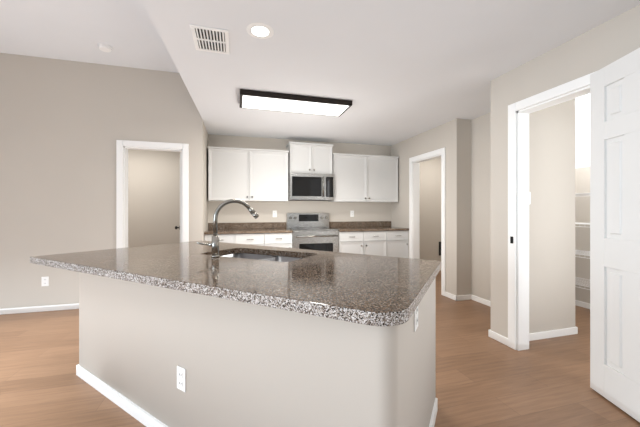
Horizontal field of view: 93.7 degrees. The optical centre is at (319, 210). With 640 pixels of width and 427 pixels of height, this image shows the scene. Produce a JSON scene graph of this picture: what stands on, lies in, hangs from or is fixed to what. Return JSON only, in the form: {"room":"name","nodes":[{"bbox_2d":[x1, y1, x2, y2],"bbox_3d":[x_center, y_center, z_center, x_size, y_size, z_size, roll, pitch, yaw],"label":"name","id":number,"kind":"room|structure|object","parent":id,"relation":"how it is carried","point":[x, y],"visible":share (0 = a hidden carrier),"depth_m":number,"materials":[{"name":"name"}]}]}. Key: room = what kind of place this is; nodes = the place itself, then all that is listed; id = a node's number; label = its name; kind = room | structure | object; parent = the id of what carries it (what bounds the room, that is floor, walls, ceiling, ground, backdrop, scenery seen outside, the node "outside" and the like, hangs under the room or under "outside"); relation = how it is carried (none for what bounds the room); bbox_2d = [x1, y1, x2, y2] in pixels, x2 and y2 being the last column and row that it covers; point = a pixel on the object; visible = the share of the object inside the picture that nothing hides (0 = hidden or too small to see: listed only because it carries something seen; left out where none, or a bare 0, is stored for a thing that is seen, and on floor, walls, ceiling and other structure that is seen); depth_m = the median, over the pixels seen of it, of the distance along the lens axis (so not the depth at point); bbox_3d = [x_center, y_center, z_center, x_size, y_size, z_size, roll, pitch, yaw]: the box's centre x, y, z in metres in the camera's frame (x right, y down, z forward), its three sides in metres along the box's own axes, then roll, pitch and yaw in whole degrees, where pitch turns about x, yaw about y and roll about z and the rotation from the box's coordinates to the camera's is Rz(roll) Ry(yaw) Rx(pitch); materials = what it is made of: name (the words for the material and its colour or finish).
{"room":"kitchen","nodes":[
{"label":"kitchen","id":0,"kind":"room"},
{"bbox_2d":[0,0,178,72],"bbox_3d":[-3.792,-1.901,0.764,6.100,0.099,12.500,0,0,-16],"label":"ceiling","id":1,"kind":"structure","parent":0,"point":[80,30],"depth_m":3.11,"materials":[{"name":"paint"}]},
{"bbox_2d":[97,43,111,51],"bbox_3d":[-2.420,-1.831,3.376,0.136,0.038,0.136,0,0,-16],"label":"smoke detector","id":2,"kind":"object","parent":1,"relation":"attached to","point":[104,47],"visible":0.98,"depth_m":3.35,"materials":[{"name":"white plastic"}]},
{"bbox_2d":[0,53,192,308],"bbox_3d":[-4.593,-0.320,3.334,5.930,3.060,0.120,0,0,-16],"label":"wall","id":3,"kind":"structure","parent":0,"point":[65,125],"depth_m":3.68,"materials":[{"name":"paint"}]},
{"bbox_2d":[0,303,78,314],"bbox_3d":[-5.011,1.176,3.148,5.025,0.068,0.014,0,0,-15],"label":"baseboard","id":4,"kind":"structure","parent":3,"relation":"attached to","point":[63,306],"depth_m":3.60,"materials":[{"name":"white wood"}]},
{"bbox_2d":[41,276,48,285],"bbox_3d":[-3.318,0.850,3.620,0.072,0.115,0.009,0,0,-16],"label":"outlet","id":5,"kind":"object","parent":3,"relation":"attached to","point":[44,281],"visible":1,"depth_m":3.62,"materials":[{"name":"white plastic"}]},
{"bbox_2d":[116,140,188,248],"bbox_3d":[-2.198,0.152,3.999,0.850,2.115,0.156,0,0,-15],"label":"door frame","id":6,"kind":"structure","parent":3,"relation":"attached to","point":[122,147],"depth_m":3.91,"materials":[{"name":"white wood"}]},
{"bbox_2d":[175,152,180,241],"bbox_3d":[-2.082,0.189,4.433,0.207,2.018,0.659,0,0,-16],"label":"bedroom door","id":7,"kind":"structure","parent":3,"relation":"in","point":[176,227],"depth_m":4.13,"materials":[{"name":"white wood"}]},
{"bbox_2d":[128,149,179,246],"bbox_3d":[-5.266,-0.320,5.762,5.930,3.060,0.120,0,0,-16],"label":"wall","id":8,"kind":"structure","parent":0,"point":[153,197],"depth_m":6.21,"materials":[{"name":"paint"}]},
{"bbox_2d":[193,101,207,240],"bbox_3d":[-1.788,-0.320,4.537,0.120,3.060,0.940,0,0,-16],"label":"wall","id":9,"kind":"structure","parent":0,"point":[200,181],"depth_m":4.09,"materials":[{"name":"paint"}]},
{"bbox_2d":[0,271,639,426],"bbox_3d":[-1.094,1.240,1.513,11.700,0.060,12.500,0,0,-16],"label":"floor","id":10,"kind":"structure","parent":0,"point":[483,379],"depth_m":2.15,"materials":[{"name":"brown wood"}]},
{"bbox_2d":[204,233,263,245],"bbox_3d":[-1.328,0.773,4.706,0.851,0.874,0.618,0,0,-16],"label":"base cabinet","id":11,"kind":"object","parent":10,"relation":"on","point":[256,238],"depth_m":4.43,"materials":[{"name":"white wood"}]},
{"bbox_2d":[204,222,292,233],"bbox_3d":[-1.119,0.264,4.748,1.277,0.140,0.649,0,0,-16],"label":"countertop","id":12,"kind":"structure","parent":11,"relation":"on","point":[251,227],"depth_m":4.92,"materials":[{"name":"stone"}]},
{"bbox_2d":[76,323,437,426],"bbox_3d":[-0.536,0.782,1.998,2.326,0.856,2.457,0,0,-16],"label":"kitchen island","id":13,"kind":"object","parent":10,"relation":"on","point":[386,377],"depth_m":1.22,"materials":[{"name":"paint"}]},
{"bbox_2d":[176,365,185,392],"bbox_3d":[-0.703,0.850,1.520,0.050,0.115,0.055,0,0,-15],"label":"outlet","id":14,"kind":"object","parent":13,"relation":"attached to","point":[180,369],"depth_m":1.51,"materials":[{"name":"white plastic"}]},
{"bbox_2d":[30,239,440,362],"bbox_3d":[-0.626,0.332,2.006,2.568,0.044,2.548,0,0,-16],"label":"island countertop","id":15,"kind":"structure","parent":13,"relation":"on","point":[171,298],"depth_m":1.53,"materials":[{"name":"grey stone"}]},
{"bbox_2d":[196,199,259,257],"bbox_3d":[-0.623,0.113,2.056,0.408,0.394,0.081,0,0,-15],"label":"faucet","id":16,"kind":"object","parent":15,"relation":"on","point":[214,244],"depth_m":2.01,"materials":[{"name":"silver metal"}]},
{"bbox_2d":[413,299,418,331],"bbox_3d":[0.397,0.430,1.240,0.051,0.115,0.054,0,0,-15],"label":"outlet","id":17,"kind":"object","parent":13,"relation":"attached to","point":[415,315],"depth_m":1.21,"materials":[{"name":"white plastic"}]},
{"bbox_2d":[264,233,291,247],"bbox_3d":[-0.714,0.773,4.876,0.425,0.874,0.618,0,0,-16],"label":"base cabinet","id":18,"kind":"object","parent":10,"relation":"on","point":[284,240],"depth_m":4.58,"materials":[{"name":"white wood"}]},
{"bbox_2d":[287,213,338,251],"bbox_3d":[-0.128,0.623,4.988,0.752,1.175,0.658,0,0,-16],"label":"range","id":19,"kind":"object","parent":10,"relation":"on","point":[313,231],"visible":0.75,"depth_m":4.80,"materials":[{"name":"silver metal"}]},
{"bbox_2d":[339,231,386,255],"bbox_3d":[0.634,0.773,5.250,0.844,0.874,0.618,0,0,-16],"label":"base cabinet","id":20,"kind":"object","parent":10,"relation":"on","point":[358,242],"depth_m":4.96,"materials":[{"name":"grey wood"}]},
{"bbox_2d":[329,221,408,231],"bbox_3d":[0.841,0.264,5.292,1.267,0.140,0.649,0,0,-16],"label":"countertop","id":21,"kind":"structure","parent":20,"relation":"on","point":[352,226],"depth_m":5.45,"materials":[{"name":"stone"}]},
{"bbox_2d":[387,230,407,257],"bbox_3d":[1.244,0.773,5.419,0.422,0.874,0.618,0,0,-16],"label":"base cabinet","id":22,"kind":"object","parent":10,"relation":"on","point":[388,243],"depth_m":5.13,"materials":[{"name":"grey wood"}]},
{"bbox_2d":[208,134,440,270],"bbox_3d":[0.883,-0.020,5.703,5.650,2.460,0.120,0,0,-16],"label":"wall","id":23,"kind":"structure","parent":0,"point":[430,205],"depth_m":5.53,"materials":[{"name":"paint"}]},
{"bbox_2d":[207,146,288,201],"bbox_3d":[-1.156,-0.576,4.909,1.234,0.828,0.319,0,0,-16],"label":"upper cabinet","id":24,"kind":"object","parent":23,"relation":"attached to","point":[247,174],"depth_m":4.75,"materials":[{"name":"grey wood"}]},
{"bbox_2d":[286,142,332,173],"bbox_3d":[-0.180,-0.880,5.160,0.762,0.510,0.357,0,0,-16],"label":"upper cabinet","id":25,"kind":"object","parent":23,"relation":"attached to","point":[303,157],"visible":0.85,"depth_m":5.01,"materials":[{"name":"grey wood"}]},
{"bbox_2d":[288,173,333,200],"bbox_3d":[-0.169,-0.400,5.119,0.756,0.444,0.443,0,0,-16],"label":"microwave","id":26,"kind":"object","parent":25,"relation":"attached to","point":[310,187],"visible":0.98,"depth_m":4.95,"materials":[{"name":"silver metal"}]},
{"bbox_2d":[332,153,398,202],"bbox_3d":[0.786,-0.576,5.447,1.235,0.828,0.319,0,0,-16],"label":"upper cabinet","id":27,"kind":"object","parent":23,"relation":"attached to","point":[364,178],"depth_m":5.29,"materials":[{"name":"white wood"}]},
{"bbox_2d":[143,0,639,145],"bbox_3d":[2.019,-1.600,0.985,5.983,0.700,9.820,0,0,-16],"label":"ceiling","id":28,"kind":"structure","parent":0,"point":[395,71],"depth_m":2.41,"materials":[{"name":"paint"}]},
{"bbox_2d":[190,24,229,53],"bbox_3d":[-0.795,-1.245,2.195,0.250,0.010,0.325,0,0,-16],"label":"ceiling vent","id":29,"kind":"object","parent":28,"relation":"in","point":[214,40],"visible":1,"depth_m":2.17,"materials":[{"name":"white metal"}]},
{"bbox_2d":[246,23,273,38],"bbox_3d":[-0.415,-1.247,2.085,0.190,0.006,0.190,0,0,-16],"label":"recessed light","id":30,"kind":"object","parent":28,"relation":"in","point":[260,30],"visible":1,"depth_m":2.07,"materials":[{"name":"white plastic"}]},
{"bbox_2d":[239,89,351,116],"bbox_3d":[-0.283,-1.221,3.434,1.230,0.058,0.430,0,0,-16],"label":"flush ceiling light","id":31,"kind":"object","parent":28,"relation":"attached to","point":[265,100],"visible":1,"depth_m":3.34,"materials":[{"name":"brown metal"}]},
{"bbox_2d":[391,118,463,295],"bbox_3d":[1.663,-0.020,4.929,0.120,2.460,1.790,0,0,-16],"label":"wall","id":32,"kind":"structure","parent":0,"point":[449,135],"depth_m":4.21,"materials":[{"name":"paint"}]},
{"bbox_2d":[409,147,445,295],"bbox_3d":[1.722,0.152,4.717,0.156,2.115,0.910,0,0,-15],"label":"door frame","id":33,"kind":"structure","parent":32,"relation":"attached to","point":[416,160],"depth_m":5.05,"materials":[{"name":"white wood"}]},
{"bbox_2d":[464,119,470,294],"bbox_3d":[3.014,-0.020,4.437,2.220,2.460,0.120,0,0,-16],"label":"wall","id":34,"kind":"structure","parent":0,"point":[467,206],"depth_m":4.10,"materials":[{"name":"paint"}]},
{"bbox_2d":[471,112,490,300],"bbox_3d":[2.277,-0.020,3.615,0.120,2.460,1.070,0,0,-16],"label":"wall","id":35,"kind":"structure","parent":0,"point":[480,206],"depth_m":3.94,"materials":[{"name":"paint"}]},
{"bbox_2d":[469,294,490,306],"bbox_3d":[2.210,1.176,3.596,0.018,0.068,1.070,0,0,-15],"label":"baseboard","id":36,"kind":"structure","parent":35,"relation":"attached to","point":[471,297],"depth_m":3.94,"materials":[{"name":"white wood"}]},
{"bbox_2d":[491,74,574,336],"bbox_3d":[2.080,-0.020,2.922,0.870,2.460,0.160,0,0,-16],"label":"wall","id":37,"kind":"structure","parent":0,"point":[552,219],"depth_m":2.86,"materials":[{"name":"paint"}]},
{"bbox_2d":[488,329,503,337],"bbox_3d":[1.977,1.176,2.984,0.734,0.068,0.014,0,0,-15],"label":"baseboard","id":38,"kind":"structure","parent":37,"relation":"attached to","point":[492,334],"depth_m":2.83,"materials":[{"name":"white wood"}]},
{"bbox_2d":[529,326,576,340],"bbox_3d":[2.160,1.176,2.856,0.750,0.068,0.018,0,0,-15],"label":"baseboard","id":39,"kind":"structure","parent":37,"relation":"attached to","point":[539,335],"depth_m":2.87,"materials":[{"name":"white wood"}]},
{"bbox_2d":[505,5,639,337],"bbox_3d":[2.632,-0.020,-0.474,0.120,2.460,6.680,0,0,-16],"label":"wall","id":40,"kind":"structure","parent":0,"point":[603,45],"depth_m":2.20,"materials":[{"name":"paint"}]},
{"bbox_2d":[508,71,595,350],"bbox_3d":[1.851,0.134,2.340,0.156,2.153,0.750,0,0,-15],"label":"door frame","id":41,"kind":"structure","parent":40,"relation":"attached to","point":[518,228],"depth_m":2.61,"materials":[{"name":"white wood"}]},
{"bbox_2d":[590,48,639,421],"bbox_3d":[1.807,0.136,1.735,0.281,2.123,0.569,0,0,-16],"label":"pantry door","id":42,"kind":"structure","parent":40,"relation":"in","point":[614,232],"depth_m":1.85,"materials":[{"name":"white wood"}]},
{"bbox_2d":[575,110,589,303],"bbox_3d":[3.545,-0.020,3.157,0.120,2.460,2.630,0,0,-16],"label":"wall","id":43,"kind":"structure","parent":0,"point":[582,178],"depth_m":3.78,"materials":[{"name":"paint"}]},
{"bbox_2d":[575,300,589,308],"bbox_3d":[3.465,1.176,3.197,0.014,0.068,2.510,0,0,-15],"label":"baseboard","id":44,"kind":"structure","parent":43,"relation":"attached to","point":[578,303],"depth_m":3.77,"materials":[{"name":"white wood"}]}
]}

